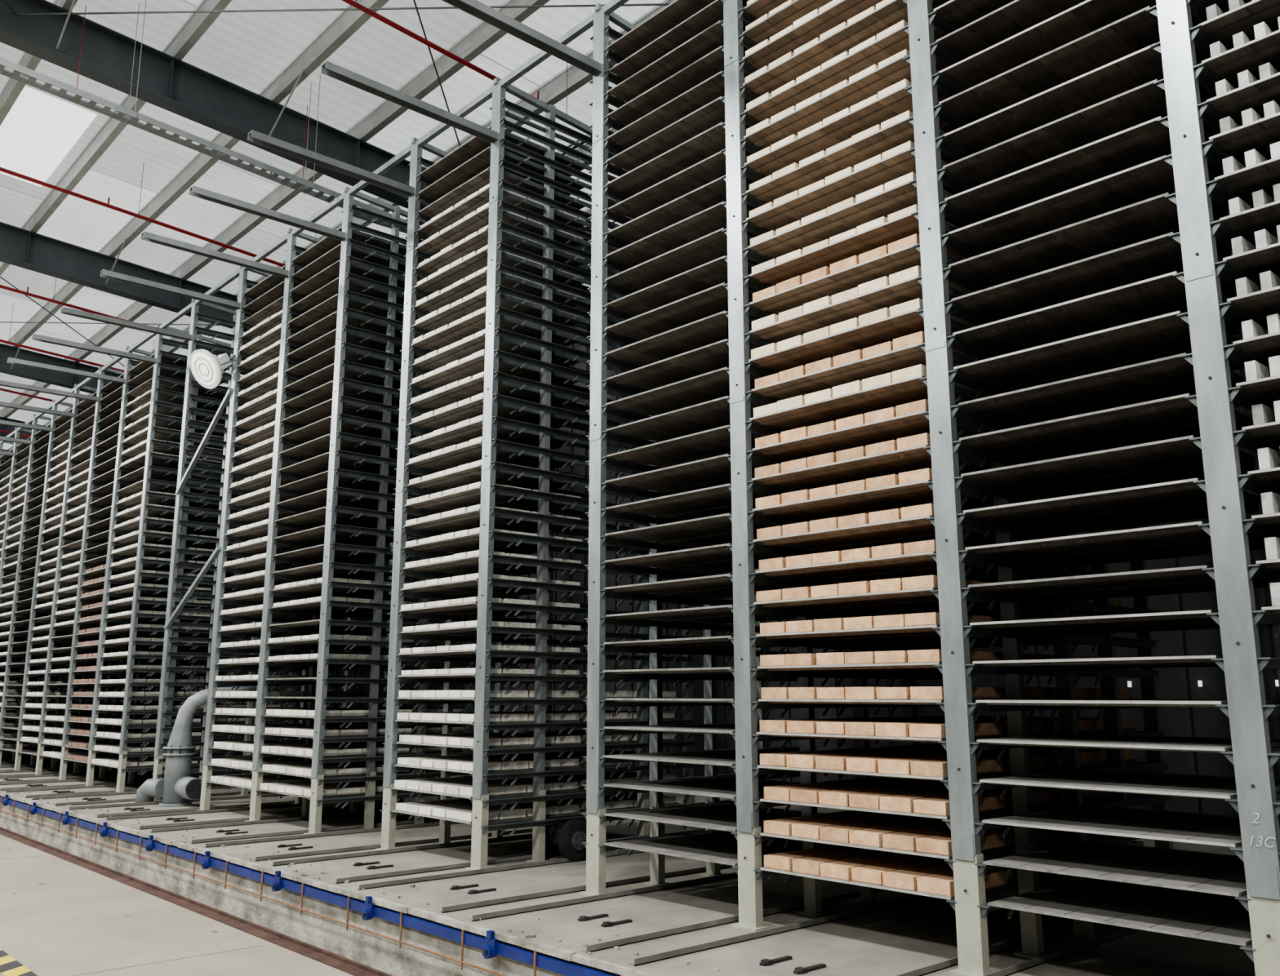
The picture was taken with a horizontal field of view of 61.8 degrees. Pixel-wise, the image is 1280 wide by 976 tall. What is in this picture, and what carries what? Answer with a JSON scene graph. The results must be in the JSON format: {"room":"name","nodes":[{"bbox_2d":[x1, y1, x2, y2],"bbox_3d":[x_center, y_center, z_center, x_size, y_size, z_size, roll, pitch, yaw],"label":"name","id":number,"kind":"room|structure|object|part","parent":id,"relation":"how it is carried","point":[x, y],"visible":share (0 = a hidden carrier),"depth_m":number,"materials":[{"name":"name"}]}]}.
{"room":"factory curing warehouse","nodes":[
{"label":"factory curing warehouse","id":0,"kind":"room"},
{"bbox_2d":[0,680,50,701],"bbox_3d":[-34.169,3.339,31.168,31.500,8.850,0.200,10,-15,-41],"label":"wall","id":1,"kind":"structure","parent":0,"point":[1,682],"depth_m":40.07,"materials":[{"name":"grey"}]},
{"bbox_2d":[0,834,353,975],"bbox_3d":[-15.857,4.005,10.696,31.700,0.200,62.000,10,-15,-41],"label":"floor","id":2,"kind":"structure","parent":0,"point":[55,928],"depth_m":8.26,"materials":[{"name":"concrete"}]},
{"bbox_2d":[0,949,37,975],"bbox_3d":[-10.720,4.573,14.189,0.160,0.001,32.320,10,-15,-41],"label":"hazard stripes","id":3,"kind":"object","parent":2,"relation":"on","point":[9,966],"depth_m":7.19,"materials":[{"name":"yellow paint"}]},
{"bbox_2d":[4,855,261,975],"bbox_3d":[-15.508,2.688,4.393,23.550,0.002,24.006,10,-15,-41],"label":"joint","id":4,"kind":"object","parent":2,"relation":"on","point":[42,855],"visible":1,"depth_m":7.40,"materials":[{"name":"grey concrete"}]},
{"bbox_2d":[0,826,392,975],"bbox_3d":[-10.043,4.894,15.912,0.140,0.024,50.000,10,-15,-41],"label":"rail","id":5,"kind":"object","parent":2,"relation":"on","point":[351,967],"depth_m":8.81,"materials":[{"name":"brown metal"}]},
{"bbox_2d":[0,751,1255,975],"bbox_3d":[-7.209,5.168,18.577,7.695,0.495,50.133,10,-15,-41],"label":"concrete platform","id":6,"kind":"object","parent":2,"relation":"on","point":[682,926],"visible":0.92,"depth_m":7.29,"materials":[{"name":"concrete"}]},
{"bbox_2d":[0,671,58,701],"bbox_3d":[-14.906,2.818,25.408,2.450,6.775,0.230,10,-15,-41],"label":"drying rack","id":7,"kind":"object","parent":6,"relation":"on","point":[0,672],"visible":0.02,"depth_m":25.25,"materials":[{"name":"metal"}]},
{"bbox_2d":[0,454,75,755],"bbox_3d":[-14.968,2.605,24.303,4.059,6.775,1.506,10,-15,-41],"label":"drying rack","id":8,"kind":"object","parent":6,"relation":"on","point":[6,710],"visible":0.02,"depth_m":23.99,"materials":[{"name":"metal"}]},
{"bbox_2d":[0,440,92,757],"bbox_3d":[-14.011,2.407,23.274,4.050,6.775,1.490,10,-15,-41],"label":"drying rack","id":9,"kind":"object","parent":6,"relation":"on","point":[2,460],"visible":0.06,"depth_m":22.93,"materials":[{"name":"metal"}]},
{"bbox_2d":[0,426,115,761],"bbox_3d":[-13.057,2.208,22.240,4.059,6.775,1.506,10,-15,-41],"label":"drying rack","id":10,"kind":"object","parent":6,"relation":"on","point":[7,482],"visible":0.19,"depth_m":21.89,"materials":[{"name":"metal"}]},
{"bbox_2d":[0,413,135,766],"bbox_3d":[-12.101,2.009,21.209,4.059,6.775,1.506,10,-15,-41],"label":"drying rack","id":11,"kind":"object","parent":6,"relation":"on","point":[28,468],"visible":0.34,"depth_m":20.76,"materials":[{"name":"metal"}]},
{"bbox_2d":[0,400,160,770],"bbox_3d":[-11.144,1.811,20.180,4.050,6.775,1.490,10,-15,-41],"label":"drying rack","id":12,"kind":"object","parent":6,"relation":"on","point":[47,432],"visible":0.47,"depth_m":19.72,"materials":[{"name":"metal"}]},
{"bbox_2d":[0,383,191,775],"bbox_3d":[-10.190,1.612,19.146,4.059,6.775,1.506,10,-15,-41],"label":"drying rack","id":13,"kind":"object","parent":6,"relation":"on","point":[66,451],"visible":0.36,"depth_m":18.71,"materials":[{"name":"metal"}]},
{"bbox_2d":[0,365,228,780],"bbox_3d":[-9.234,1.413,18.115,4.059,6.775,1.506,10,-15,-41],"label":"drying rack","id":14,"kind":"object","parent":6,"relation":"on","point":[89,449],"visible":0.27,"depth_m":17.74,"materials":[{"name":"metal"}]},
{"bbox_2d":[7,346,253,786],"bbox_3d":[-8.278,1.215,17.083,4.059,6.775,1.506,10,-15,-41],"label":"drying rack","id":15,"kind":"object","parent":6,"relation":"on","point":[119,386],"visible":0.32,"depth_m":16.75,"materials":[{"name":"metal"}]},
{"bbox_2d":[31,324,290,792],"bbox_3d":[-7.323,1.016,16.052,4.059,6.775,1.506,10,-15,-41],"label":"drying rack","id":16,"kind":"object","parent":6,"relation":"on","point":[157,415],"visible":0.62,"depth_m":15.81,"materials":[{"name":"metal"}]},
{"bbox_2d":[134,686,256,807],"bbox_3d":[-5.593,3.270,13.616,1.140,1.473,1.065,-7,-13,32],"label":"duct","id":17,"kind":"object","parent":6,"relation":"on","point":[177,787],"visible":0.86,"depth_m":13.22,"materials":[{"name":"grey metal"}]},
{"bbox_2d":[60,298,337,801],"bbox_3d":[-6.365,0.818,15.024,4.050,6.775,1.490,10,-15,-41],"label":"drying rack","id":18,"kind":"object","parent":6,"relation":"on","point":[158,758],"visible":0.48,"depth_m":14.51,"materials":[{"name":"metal"}]},
{"bbox_2d":[100,266,395,810],"bbox_3d":[-5.339,0.605,13.916,4.050,6.775,1.779,10,-15,-41],"label":"drying rack","id":19,"kind":"object","parent":6,"relation":"on","point":[232,393],"visible":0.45,"depth_m":13.20,"materials":[{"name":"metal"}]},
{"bbox_2d":[189,349,235,389],"bbox_3d":[-5.377,-1.489,13.441,0.550,0.485,0.476,-7,-13,32],"label":"lamp","id":20,"kind":"object","parent":19,"relation":"attached to","point":[207,368],"visible":1,"depth_m":13.34,"materials":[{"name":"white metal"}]},
{"bbox_2d":[213,353,232,374],"bbox_3d":[-5.337,-1.553,13.520,0.246,0.330,0.322,-7,-13,32],"label":"bracket","id":21,"kind":"object","parent":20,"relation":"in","point":[222,358],"depth_m":13.52,"materials":[{"name":"white metal"}]},
{"bbox_2d":[140,227,445,822],"bbox_3d":[-4.287,0.386,12.777,4.059,6.775,1.506,10,-15,-41],"label":"drying rack","id":22,"kind":"object","parent":6,"relation":"on","point":[269,345],"visible":0.49,"depth_m":12.45,"materials":[{"name":"metal"}]},
{"bbox_2d":[0,795,622,975],"bbox_3d":[-10.027,4.566,15.989,0.093,0.260,50.000,10,-15,-41],"label":"pipe","id":23,"kind":"object","parent":6,"relation":"attached to","point":[491,948],"visible":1,"depth_m":7.42,"materials":[{"name":"metal"}]},
{"bbox_2d":[188,185,519,835],"bbox_3d":[-3.332,0.187,11.745,4.059,6.775,1.506,10,-15,-41],"label":"drying rack","id":24,"kind":"object","parent":6,"relation":"on","point":[353,286],"visible":0.62,"depth_m":11.52,"materials":[{"name":"metal"}]},
{"bbox_2d":[247,129,591,850],"bbox_3d":[-2.374,-0.011,10.717,4.050,6.775,1.490,10,-15,-41],"label":"drying rack","id":25,"kind":"object","parent":6,"relation":"on","point":[411,293],"visible":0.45,"depth_m":10.10,"materials":[{"name":"metal"}]},
{"bbox_2d":[320,60,697,871],"bbox_3d":[-1.420,-0.210,9.683,4.059,6.775,1.506,10,-15,-41],"label":"drying rack","id":26,"kind":"object","parent":6,"relation":"on","point":[504,230],"visible":0.84,"depth_m":9.50,"materials":[{"name":"metal"}]},
{"bbox_2d":[545,816,586,862],"bbox_3d":[-0.641,2.926,8.930,0.330,0.330,0.457,10,-15,-41],"label":"wheels","id":27,"kind":"object","parent":6,"relation":"on","point":[566,840],"visible":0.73,"depth_m":8.78,"materials":[{"name":"rubber"}]},
{"bbox_2d":[442,0,817,896],"bbox_3d":[-0.463,-0.408,8.654,4.050,6.775,1.490,10,-15,-41],"label":"drying rack","id":28,"kind":"object","parent":6,"relation":"on","point":[598,66],"visible":0.46,"depth_m":8.03,"materials":[{"name":"metal"}]},
{"bbox_2d":[601,0,942,932],"bbox_3d":[0.493,-0.607,7.623,4.050,6.775,1.490,10,-15,-41],"label":"drying rack","id":29,"kind":"object","parent":6,"relation":"on","point":[684,70],"visible":0.59,"depth_m":7.47,"materials":[{"name":"metal"}]},
{"bbox_2d":[742,0,1174,975],"bbox_3d":[1.460,-0.809,6.574,4.059,6.775,1.546,10,-15,-41],"label":"drying rack","id":30,"kind":"object","parent":6,"relation":"on","point":[851,131],"visible":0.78,"depth_m":6.23,"materials":[{"name":"metal"}]},
{"bbox_2d":[933,0,1279,975],"bbox_3d":[2.409,-1.006,5.550,4.058,6.775,1.446,10,-15,-41],"label":"drying rack","id":31,"kind":"object","parent":6,"relation":"on","point":[1093,165],"visible":0.86,"depth_m":5.32,"materials":[{"name":"metal"}]},
{"bbox_2d":[1198,0,1279,614],"bbox_3d":[3.341,-1.200,4.544,4.059,6.775,1.496,10,-15,-41],"label":"drying rack","id":32,"kind":"object","parent":6,"relation":"on","point":[1245,57],"visible":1,"depth_m":4.81,"materials":[{"name":"metal"}]},
{"bbox_2d":[0,0,668,449],"bbox_3d":[-15.931,-5.868,12.528,31.900,2.074,62.000,10,-15,-41],"label":"ceiling","id":33,"kind":"structure","parent":0,"point":[43,134],"depth_m":14.49,"materials":[{"name":"white metal"}]},
{"bbox_3d":[-15.209,-6.189,10.988,16.450,1.079,44.500,10,-15,-41],"label":"skylight panel","id":34,"kind":"part","parent":33,"relation":"part of","materials":[{"name":"white plastic"}]},
{"bbox_2d":[0,0,420,230],"bbox_3d":[-11.858,-6.242,5.773,24.500,2.978,0.247,10,-15,-41],"label":"cable tray","id":35,"kind":"object","parent":33,"relation":"hanging from","point":[18,69],"visible":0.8,"depth_m":11.57,"materials":[{"name":"metal"}]},
{"bbox_2d":[0,0,675,456],"bbox_3d":[-14.514,-5.982,11.109,30.090,2.216,58.000,10,-15,-41],"label":"roof","id":36,"kind":"structure","parent":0,"point":[486,34],"depth_m":13.93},
{"bbox_2d":[0,430,31,437],"bbox_3d":[-22.742,-3.509,20.908,29.103,2.621,0.052,10,-15,-41],"label":"pipe","id":37,"kind":"object","parent":36,"relation":"attached to","point":[2,431],"depth_m":26.96,"materials":[{"name":"red metal"}]},
{"bbox_2d":[0,416,46,439],"bbox_3d":[-24.515,-3.550,21.614,31.400,2.598,0.240,10,-15,-41],"label":"rafter","id":38,"kind":"object","parent":36,"relation":"attached to","point":[6,428],"depth_m":28.43,"materials":[{"name":"grey metal"}]},
{"bbox_2d":[0,387,79,403],"bbox_3d":[-20.050,-4.069,18.003,29.103,2.621,0.052,10,-15,-41],"label":"pipe","id":39,"kind":"object","parent":36,"relation":"attached to","point":[1,389],"visible":0.09,"depth_m":23.61,"materials":[{"name":"red metal"}]},
{"bbox_2d":[0,343,120,394],"bbox_3d":[-20.140,-4.459,16.893,31.400,2.598,0.240,10,-15,-41],"label":"rafter","id":40,"kind":"object","parent":36,"relation":"attached to","point":[59,379],"depth_m":23.21,"materials":[{"name":"grey metal"}]},
{"bbox_2d":[0,302,154,372],"bbox_3d":[-17.627,-4.562,15.386,29.103,2.641,0.052,10,-15,-41],"label":"pipe","id":41,"kind":"object","parent":36,"relation":"attached to","point":[1,340],"visible":0.26,"depth_m":20.75,"materials":[{"name":"red metal"}]},
{"bbox_2d":[0,277,209,342],"bbox_3d":[-15.541,-4.976,13.131,29.103,2.681,0.052,10,-15,-41],"label":"pipe","id":42,"kind":"object","parent":36,"relation":"attached to","point":[27,293],"visible":0.26,"depth_m":18.03,"materials":[{"name":"red metal"}]},
{"bbox_2d":[0,222,257,332],"bbox_3d":[-15.766,-5.368,12.172,31.400,2.598,0.240,10,-15,-41],"label":"rafter","id":43,"kind":"object","parent":36,"relation":"attached to","point":[20,247],"depth_m":17.90,"materials":[{"name":"grey metal"}]},
{"bbox_2d":[0,164,316,266],"bbox_3d":[-12.647,-5.597,10.012,29.103,2.641,0.052,10,-15,-41],"label":"pipe","id":44,"kind":"object","parent":36,"relation":"attached to","point":[108,205],"visible":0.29,"depth_m":14.86,"materials":[{"name":"red metal"}]},
{"bbox_2d":[10,0,585,368],"bbox_3d":[-10.873,-6.184,7.913,26.424,2.234,28.010,10,-15,-41],"label":"stay","id":45,"kind":"object","parent":36,"relation":"attached to","point":[73,1],"visible":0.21,"depth_m":12.88,"materials":[{"name":"grey metal"}]},
{"bbox_2d":[0,0,632,277],"bbox_3d":[-11.391,-6.277,7.451,31.400,2.598,0.240,10,-15,-41],"label":"rafter","id":46,"kind":"object","parent":36,"relation":"attached to","point":[168,82],"depth_m":12.65,"materials":[{"name":"grey metal"}]},
{"bbox_2d":[0,0,670,372],"bbox_3d":[-8.919,-4.660,13.905,12.015,0.797,19.514,10,-15,-41],"label":"rod","id":47,"kind":"object","parent":36,"relation":"attached to","point":[5,1],"visible":0.58,"depth_m":11.34,"materials":[{"name":"metal"}]},
{"bbox_2d":[342,0,589,126],"bbox_3d":[-8.407,-6.478,5.436,29.103,2.641,0.052,10,-15,-41],"label":"pipe","id":48,"kind":"object","parent":36,"relation":"attached to","point":[352,2],"visible":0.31,"depth_m":10.83,"materials":[{"name":"red metal"}]},
{"bbox_2d":[54,297,1279,819],"bbox_3d":[-4.239,1.567,21.965,0.240,8.850,62.050,10,-15,-41],"label":"wall","id":49,"kind":"structure","parent":0,"point":[1175,683],"depth_m":12.22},
{"bbox_2d":[1127,680,1279,687],"bbox_3d":[5.593,1.954,10.678,0.025,0.060,1.430,10,-15,-41],"label":"wall vent slots","id":50,"kind":"object","parent":49,"relation":"attached to","point":[1129,683],"visible":0.9,"depth_m":10.67,"materials":[{"name":"white"}]}
]}

